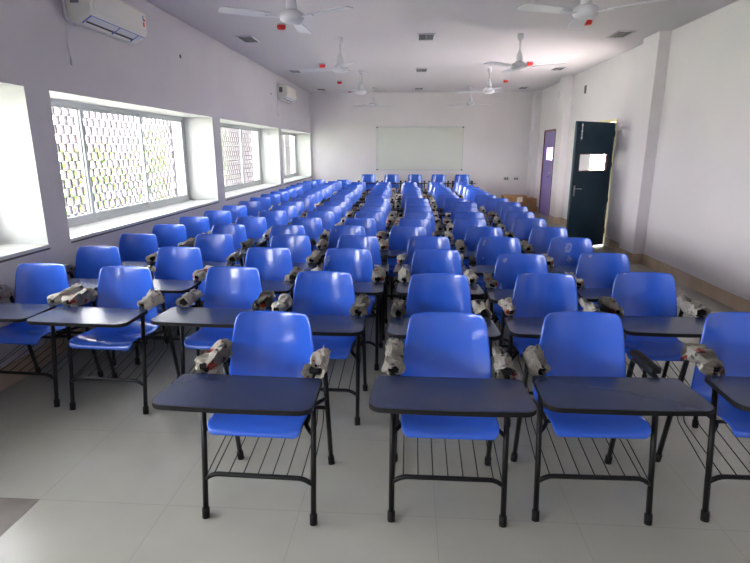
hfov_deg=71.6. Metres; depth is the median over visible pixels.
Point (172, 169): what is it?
lattice screen
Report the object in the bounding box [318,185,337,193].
chair
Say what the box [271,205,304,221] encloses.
chair
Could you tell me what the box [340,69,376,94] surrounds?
ceiling fan
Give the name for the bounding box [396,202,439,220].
chair
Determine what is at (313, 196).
chair
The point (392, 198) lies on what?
chair
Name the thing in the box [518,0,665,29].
ceiling fan
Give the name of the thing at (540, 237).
chair
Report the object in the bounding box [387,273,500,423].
chair
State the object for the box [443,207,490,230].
chair
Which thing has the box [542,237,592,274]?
chair
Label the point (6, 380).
baseboard
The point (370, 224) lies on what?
chair
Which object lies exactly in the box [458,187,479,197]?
chair
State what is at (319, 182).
chair
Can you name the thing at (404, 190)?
chair
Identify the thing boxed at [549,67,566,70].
ceiling vent
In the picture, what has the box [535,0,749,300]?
wall
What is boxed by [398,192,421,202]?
chair
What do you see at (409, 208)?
chair
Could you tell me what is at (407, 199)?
chair
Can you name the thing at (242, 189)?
window
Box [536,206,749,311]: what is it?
baseboard
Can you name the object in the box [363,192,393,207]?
chair
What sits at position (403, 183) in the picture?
chair
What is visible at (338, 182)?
chair
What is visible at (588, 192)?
door
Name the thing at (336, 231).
chair
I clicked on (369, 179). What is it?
chair
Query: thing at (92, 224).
window
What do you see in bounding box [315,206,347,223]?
chair
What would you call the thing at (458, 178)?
chair
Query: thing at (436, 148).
whiteboard
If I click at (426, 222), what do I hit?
chair
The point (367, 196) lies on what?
chair
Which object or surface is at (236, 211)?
chair
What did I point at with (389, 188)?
chair
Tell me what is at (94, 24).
outlet
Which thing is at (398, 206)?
chair
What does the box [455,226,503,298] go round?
chair
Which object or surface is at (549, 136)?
door
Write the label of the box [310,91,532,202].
wall
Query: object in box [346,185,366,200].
chair
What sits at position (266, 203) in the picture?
chair
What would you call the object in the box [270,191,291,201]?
chair
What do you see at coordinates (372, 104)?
ceiling fan
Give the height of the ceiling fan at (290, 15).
0.460 m
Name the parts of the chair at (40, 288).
leg, leg, seat rail, leg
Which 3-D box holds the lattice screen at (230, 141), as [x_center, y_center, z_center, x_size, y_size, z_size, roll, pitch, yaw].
[-2.741,-2.196,9.395,0.028,1.612,3.530,1,14,4]
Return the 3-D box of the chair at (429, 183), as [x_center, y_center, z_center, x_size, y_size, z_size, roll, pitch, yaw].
[1.437,-1.917,12.377,0.606,0.855,0.696,1,14,4]
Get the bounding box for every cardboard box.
[501,194,526,203]
[527,197,536,211]
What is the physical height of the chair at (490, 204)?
0.855 m
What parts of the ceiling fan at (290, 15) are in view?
blade, down rod, motor, blade, blade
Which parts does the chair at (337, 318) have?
seat rail, leg, leg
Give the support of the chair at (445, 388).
on the floor
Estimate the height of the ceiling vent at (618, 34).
0.012 m
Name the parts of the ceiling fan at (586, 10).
blade, blade, motor, down rod, blade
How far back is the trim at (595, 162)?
9.73 m
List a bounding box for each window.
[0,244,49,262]
[50,98,218,242]
[220,123,280,200]
[282,132,311,184]
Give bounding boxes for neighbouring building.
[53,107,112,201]
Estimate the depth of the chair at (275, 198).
9.09 m
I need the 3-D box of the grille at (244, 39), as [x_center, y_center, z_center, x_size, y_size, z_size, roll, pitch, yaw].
[-1.781,-3.398,7.305,0.200,0.006,0.380,1,14,4]
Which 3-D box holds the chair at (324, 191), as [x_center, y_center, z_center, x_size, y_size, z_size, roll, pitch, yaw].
[-1.143,-1.357,10.160,0.606,0.855,0.696,2,14,6]
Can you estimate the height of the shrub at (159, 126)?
2.715 m
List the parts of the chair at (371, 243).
leg, armrest, leg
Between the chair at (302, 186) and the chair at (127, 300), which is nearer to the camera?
the chair at (127, 300)
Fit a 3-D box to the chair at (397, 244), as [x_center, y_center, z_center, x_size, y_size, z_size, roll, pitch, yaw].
[0.324,-0.087,5.139,0.606,0.855,0.696,1,14,4]
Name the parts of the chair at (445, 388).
leg, armrest, leg, seat rail, leg, leg, armrest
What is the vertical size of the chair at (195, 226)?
0.855 m
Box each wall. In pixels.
[0,0,311,368]
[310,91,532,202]
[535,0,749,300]
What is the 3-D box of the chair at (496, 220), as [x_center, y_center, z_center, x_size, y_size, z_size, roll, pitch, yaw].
[1.891,-0.552,6.978,0.606,0.855,0.696,1,14,4]
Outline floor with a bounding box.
[0,212,749,562]
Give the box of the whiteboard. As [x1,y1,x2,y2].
[376,126,463,170]
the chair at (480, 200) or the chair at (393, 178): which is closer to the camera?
the chair at (480, 200)
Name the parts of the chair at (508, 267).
leg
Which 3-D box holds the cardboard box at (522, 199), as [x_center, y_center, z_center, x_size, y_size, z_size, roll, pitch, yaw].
[3.755,-2.224,14.066,0.620,0.230,0.403,1,14,4]
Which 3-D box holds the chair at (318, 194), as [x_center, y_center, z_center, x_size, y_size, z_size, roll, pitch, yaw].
[-1.186,-1.202,9.547,0.606,0.855,0.696,2,14,6]
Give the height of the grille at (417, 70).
0.006 m
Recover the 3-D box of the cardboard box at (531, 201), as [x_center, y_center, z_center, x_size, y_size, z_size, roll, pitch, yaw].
[4.175,-2.063,13.945,0.210,0.362,0.380,1,14,4]
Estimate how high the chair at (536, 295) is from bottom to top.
0.855 m
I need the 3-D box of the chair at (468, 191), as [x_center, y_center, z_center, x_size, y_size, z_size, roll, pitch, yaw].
[1.949,-1.330,10.054,0.606,0.855,0.696,1,14,3]
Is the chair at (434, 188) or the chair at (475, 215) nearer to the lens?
the chair at (475, 215)
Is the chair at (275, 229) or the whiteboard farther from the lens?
the whiteboard
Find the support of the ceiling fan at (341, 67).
hanging from the ceiling
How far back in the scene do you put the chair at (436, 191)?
10.14 m
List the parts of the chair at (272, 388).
armrest, leg, leg, leg, armrest, seat rail, leg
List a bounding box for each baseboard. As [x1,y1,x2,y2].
[0,327,94,391]
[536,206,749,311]
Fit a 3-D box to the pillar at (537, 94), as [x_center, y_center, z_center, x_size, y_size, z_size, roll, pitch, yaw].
[4.269,-3.499,14.020,0.150,3.110,0.400,1,14,4]
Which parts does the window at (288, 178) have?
sash, frame, sash, sill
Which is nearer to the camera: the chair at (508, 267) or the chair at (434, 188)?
the chair at (508, 267)
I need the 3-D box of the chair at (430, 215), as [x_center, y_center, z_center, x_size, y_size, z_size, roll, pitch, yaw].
[0.539,-0.395,6.358,0.606,0.855,0.696,1,14,4]
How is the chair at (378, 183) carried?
on the floor
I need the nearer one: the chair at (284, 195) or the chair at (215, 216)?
the chair at (215, 216)
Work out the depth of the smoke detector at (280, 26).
6.40 m
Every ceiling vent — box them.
[235,36,260,42]
[287,70,302,72]
[415,68,427,71]
[417,33,435,40]
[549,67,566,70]
[606,30,635,37]
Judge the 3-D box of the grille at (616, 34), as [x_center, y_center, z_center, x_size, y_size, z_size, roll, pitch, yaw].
[3.298,-3.315,6.979,0.200,0.006,0.380,1,14,4]
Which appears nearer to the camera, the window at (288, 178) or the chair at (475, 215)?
the chair at (475, 215)
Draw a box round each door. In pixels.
[539,131,554,216]
[566,121,615,245]
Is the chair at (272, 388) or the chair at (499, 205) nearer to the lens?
the chair at (272, 388)
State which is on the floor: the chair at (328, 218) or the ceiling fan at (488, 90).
the chair at (328, 218)
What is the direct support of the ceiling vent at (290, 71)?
in the ceiling
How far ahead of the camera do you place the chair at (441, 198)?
8.93 m
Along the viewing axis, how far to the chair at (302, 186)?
11.53 m
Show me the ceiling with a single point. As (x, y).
(380, 36)
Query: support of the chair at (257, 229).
on the floor
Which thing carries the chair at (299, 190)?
on the floor
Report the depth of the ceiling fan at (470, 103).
12.73 m
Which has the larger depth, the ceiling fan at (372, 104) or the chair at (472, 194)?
the ceiling fan at (372, 104)
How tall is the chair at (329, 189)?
0.855 m
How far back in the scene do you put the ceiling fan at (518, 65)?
6.98 m
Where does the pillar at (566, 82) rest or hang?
attached to the wall at (698, 223)
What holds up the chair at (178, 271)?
on the floor
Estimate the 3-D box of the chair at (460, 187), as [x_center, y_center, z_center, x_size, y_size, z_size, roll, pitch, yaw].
[1.979,-1.641,11.284,0.606,0.855,0.696,1,14,4]
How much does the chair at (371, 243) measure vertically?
0.855 m
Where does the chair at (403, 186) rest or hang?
on the floor
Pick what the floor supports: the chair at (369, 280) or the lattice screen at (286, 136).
the chair at (369, 280)
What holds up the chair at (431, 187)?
on the floor
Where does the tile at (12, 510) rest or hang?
on the floor
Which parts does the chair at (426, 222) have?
leg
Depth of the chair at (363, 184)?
12.52 m
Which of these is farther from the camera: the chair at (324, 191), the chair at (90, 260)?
the chair at (324, 191)
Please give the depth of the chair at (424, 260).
4.04 m
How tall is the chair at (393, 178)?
0.855 m
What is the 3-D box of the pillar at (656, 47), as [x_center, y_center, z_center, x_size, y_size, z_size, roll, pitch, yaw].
[3.817,-1.828,7.413,0.150,3.110,0.500,1,14,4]
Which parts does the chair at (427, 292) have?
armrest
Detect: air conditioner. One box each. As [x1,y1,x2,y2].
[62,0,146,64]
[277,83,296,115]
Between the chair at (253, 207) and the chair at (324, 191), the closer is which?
the chair at (253, 207)
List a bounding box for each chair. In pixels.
[0,263,103,406]
[27,266,180,414]
[56,246,147,365]
[73,234,158,332]
[135,247,213,364]
[150,266,275,374]
[152,224,202,301]
[152,311,334,525]
[177,234,242,334]
[179,217,211,238]
[193,224,254,264]
[203,210,234,228]
[221,205,253,223]
[227,247,303,365]
[235,217,270,246]
[238,201,265,216]
[243,225,315,255]
[243,234,321,270]
[249,197,273,210]
[258,211,290,228]
[260,194,280,205]
[268,217,329,262]
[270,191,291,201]
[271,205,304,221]
[271,271,369,425]
[278,189,296,197]
[281,201,308,216]
[286,187,302,193]
[290,185,306,191]
[292,197,315,210]
[296,183,311,190]
[296,194,322,207]
[303,181,317,188]
[303,191,326,202]
[306,211,343,266]
[310,189,330,200]
[311,248,385,370]
[312,180,325,184]
[313,225,365,264]
[315,187,332,197]
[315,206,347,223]
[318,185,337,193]
[318,235,388,340]
[322,194,355,206]
[323,183,339,191]
[323,201,353,217]
[327,218,385,262]
[328,181,343,189]
[329,198,356,217]
[336,192,359,215]
[337,180,350,187]
[340,189,362,207]
[344,187,365,202]
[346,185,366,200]
[351,182,368,194]
[354,202,394,220]
[355,211,390,284]
[357,195,392,210]
[358,174,377,190]
[360,206,394,229]
[363,189,394,207]
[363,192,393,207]
[366,185,393,195]
[367,198,395,225]
[369,312,536,527]
[371,182,395,193]
[374,187,395,207]
[379,226,426,296]
[381,174,401,199]
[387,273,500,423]
[388,218,441,299]
[393,236,466,300]
[395,195,422,216]
[395,206,440,225]
[396,182,422,192]
[396,185,422,200]
[396,189,426,211]
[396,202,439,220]
[396,212,444,283]
[396,249,484,351]
[397,187,426,203]
[397,198,435,214]
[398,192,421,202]
[405,174,426,193]
[423,182,442,198]
[425,185,445,200]
[427,174,450,186]
[428,187,450,199]
[429,190,452,202]
[430,192,455,229]
[431,195,458,217]
[438,198,467,228]
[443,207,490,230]
[444,218,486,249]
[445,202,490,221]
[446,212,491,231]
[451,182,468,191]
[452,175,475,189]
[455,185,473,194]
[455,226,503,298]
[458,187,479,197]
[461,189,484,200]
[467,192,489,201]
[468,237,521,319]
[474,195,495,209]
[478,198,508,226]
[483,253,580,364]
[488,202,520,226]
[493,206,527,226]
[497,212,534,236]
[498,273,625,426]
[504,218,546,251]
[511,311,714,525]
[520,227,567,254]
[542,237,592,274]
[565,253,646,377]
[598,272,711,427]
[655,312,749,522]
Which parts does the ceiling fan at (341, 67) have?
blade, motor, down rod, blade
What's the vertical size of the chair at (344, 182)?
0.855 m
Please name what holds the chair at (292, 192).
on the floor
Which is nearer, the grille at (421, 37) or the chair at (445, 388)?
the chair at (445, 388)
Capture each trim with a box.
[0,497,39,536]
[163,120,293,196]
[538,129,555,214]
[589,119,617,244]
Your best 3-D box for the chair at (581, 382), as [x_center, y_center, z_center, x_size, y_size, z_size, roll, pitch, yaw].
[0.982,0.624,2.329,0.636,0.855,0.696,1,14,3]
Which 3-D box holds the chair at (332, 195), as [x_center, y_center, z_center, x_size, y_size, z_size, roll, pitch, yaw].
[-0.612,-1.037,8.895,0.606,0.855,0.696,2,14,6]
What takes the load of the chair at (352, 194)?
on the floor
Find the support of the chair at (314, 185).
on the floor
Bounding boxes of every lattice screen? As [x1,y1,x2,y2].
[51,107,177,217]
[220,127,253,185]
[282,135,290,174]
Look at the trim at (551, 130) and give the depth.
13.21 m
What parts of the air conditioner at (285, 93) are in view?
panel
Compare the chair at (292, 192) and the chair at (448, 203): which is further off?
the chair at (292, 192)
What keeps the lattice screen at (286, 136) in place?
attached to the wall at (211, 84)
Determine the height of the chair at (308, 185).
0.855 m
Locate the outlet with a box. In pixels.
[86,21,132,39]
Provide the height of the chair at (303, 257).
0.855 m
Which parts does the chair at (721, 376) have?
leg, leg, armrest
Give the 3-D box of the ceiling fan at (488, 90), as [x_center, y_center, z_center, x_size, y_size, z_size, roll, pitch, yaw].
[2.133,-3.814,9.860,1.094,0.460,1.044,1,14,4]
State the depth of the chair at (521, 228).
5.91 m
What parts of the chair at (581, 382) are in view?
leg, leg, seat rail, leg, armrest, leg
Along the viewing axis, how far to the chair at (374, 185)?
11.45 m
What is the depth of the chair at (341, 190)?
10.25 m
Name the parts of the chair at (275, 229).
armrest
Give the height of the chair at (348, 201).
0.855 m
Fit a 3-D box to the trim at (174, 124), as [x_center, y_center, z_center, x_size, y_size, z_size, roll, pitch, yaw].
[-2.889,-1.790,7.487,0.219,4.200,15.060,1,14,4]
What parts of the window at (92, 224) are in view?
sash, sash, sill, sash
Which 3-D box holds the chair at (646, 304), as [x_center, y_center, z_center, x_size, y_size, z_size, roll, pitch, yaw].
[1.670,0.420,3.134,0.606,0.855,0.696,1,14,4]
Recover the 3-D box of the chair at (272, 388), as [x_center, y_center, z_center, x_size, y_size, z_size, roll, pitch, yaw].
[-0.523,0.621,2.340,0.636,0.855,0.696,1,14,5]
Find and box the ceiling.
[146,0,737,92]
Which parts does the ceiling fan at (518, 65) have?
blade, blade, motor, down rod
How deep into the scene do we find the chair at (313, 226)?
5.97 m
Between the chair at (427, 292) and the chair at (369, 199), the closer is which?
the chair at (427, 292)
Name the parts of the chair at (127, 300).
leg, leg, leg, seat rail, leg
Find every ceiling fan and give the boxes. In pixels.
[217,0,352,33]
[299,37,371,73]
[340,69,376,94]
[353,87,391,106]
[449,86,487,105]
[457,68,504,93]
[484,33,565,73]
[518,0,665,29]
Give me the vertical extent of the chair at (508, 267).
0.855 m
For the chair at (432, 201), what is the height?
0.855 m
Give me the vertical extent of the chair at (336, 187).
0.855 m
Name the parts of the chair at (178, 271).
leg, leg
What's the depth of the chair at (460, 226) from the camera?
5.86 m
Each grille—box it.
[238,37,256,42]
[416,69,426,71]
[419,35,433,39]
[610,32,631,37]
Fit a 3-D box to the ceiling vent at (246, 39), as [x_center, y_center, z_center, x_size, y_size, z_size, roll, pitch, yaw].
[-1.781,-3.398,7.305,0.236,0.012,0.416,1,14,4]
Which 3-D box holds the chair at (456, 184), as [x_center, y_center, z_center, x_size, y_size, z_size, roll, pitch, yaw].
[2.047,-1.888,12.262,0.606,0.855,0.696,1,14,4]
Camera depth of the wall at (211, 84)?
4.82 m
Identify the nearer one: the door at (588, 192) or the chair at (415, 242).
the chair at (415, 242)
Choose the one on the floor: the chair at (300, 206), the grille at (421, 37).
the chair at (300, 206)
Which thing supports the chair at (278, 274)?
on the floor
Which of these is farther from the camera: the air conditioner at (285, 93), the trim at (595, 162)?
the air conditioner at (285, 93)
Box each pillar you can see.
[526,90,541,197]
[549,76,573,216]
[619,31,671,253]
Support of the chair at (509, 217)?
on the floor
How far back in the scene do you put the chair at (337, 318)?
3.27 m
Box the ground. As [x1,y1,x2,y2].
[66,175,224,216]
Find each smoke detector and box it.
[276,23,285,29]
[584,18,592,25]
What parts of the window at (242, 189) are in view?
sash, frame, sash, sill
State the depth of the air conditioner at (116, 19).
4.46 m
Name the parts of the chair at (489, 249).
armrest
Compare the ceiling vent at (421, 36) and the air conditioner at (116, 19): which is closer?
the air conditioner at (116, 19)
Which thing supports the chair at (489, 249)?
on the floor
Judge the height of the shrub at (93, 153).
2.329 m
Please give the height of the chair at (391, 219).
0.855 m
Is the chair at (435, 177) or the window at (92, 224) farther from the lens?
the chair at (435, 177)
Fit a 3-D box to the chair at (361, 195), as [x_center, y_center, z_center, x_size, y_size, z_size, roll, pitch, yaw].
[-0.487,-1.502,10.735,0.606,0.855,0.696,2,14,6]
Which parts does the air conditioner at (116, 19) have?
panel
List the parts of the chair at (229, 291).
leg, armrest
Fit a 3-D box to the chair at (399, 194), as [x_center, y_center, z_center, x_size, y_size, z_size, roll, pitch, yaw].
[0.755,-1.490,10.686,0.606,0.855,0.696,1,14,4]
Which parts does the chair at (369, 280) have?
seat rail, leg, leg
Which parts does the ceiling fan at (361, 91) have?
motor, down rod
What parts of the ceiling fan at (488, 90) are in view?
blade, motor, down rod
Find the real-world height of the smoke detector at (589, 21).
0.066 m
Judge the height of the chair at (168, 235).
0.855 m
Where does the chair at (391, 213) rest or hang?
on the floor
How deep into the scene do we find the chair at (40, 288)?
3.49 m
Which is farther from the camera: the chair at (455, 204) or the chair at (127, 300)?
the chair at (455, 204)
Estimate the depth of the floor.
2.54 m
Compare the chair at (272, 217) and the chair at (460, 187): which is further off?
the chair at (460, 187)
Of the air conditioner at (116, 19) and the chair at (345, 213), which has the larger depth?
the chair at (345, 213)
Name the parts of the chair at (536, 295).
leg, seat rail, leg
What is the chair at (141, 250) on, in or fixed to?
on the floor
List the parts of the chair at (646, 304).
leg, armrest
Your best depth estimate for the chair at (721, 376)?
2.40 m
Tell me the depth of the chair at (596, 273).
3.91 m
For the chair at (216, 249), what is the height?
0.855 m
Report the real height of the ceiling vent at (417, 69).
0.012 m
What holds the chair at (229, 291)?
on the floor
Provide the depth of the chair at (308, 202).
8.46 m

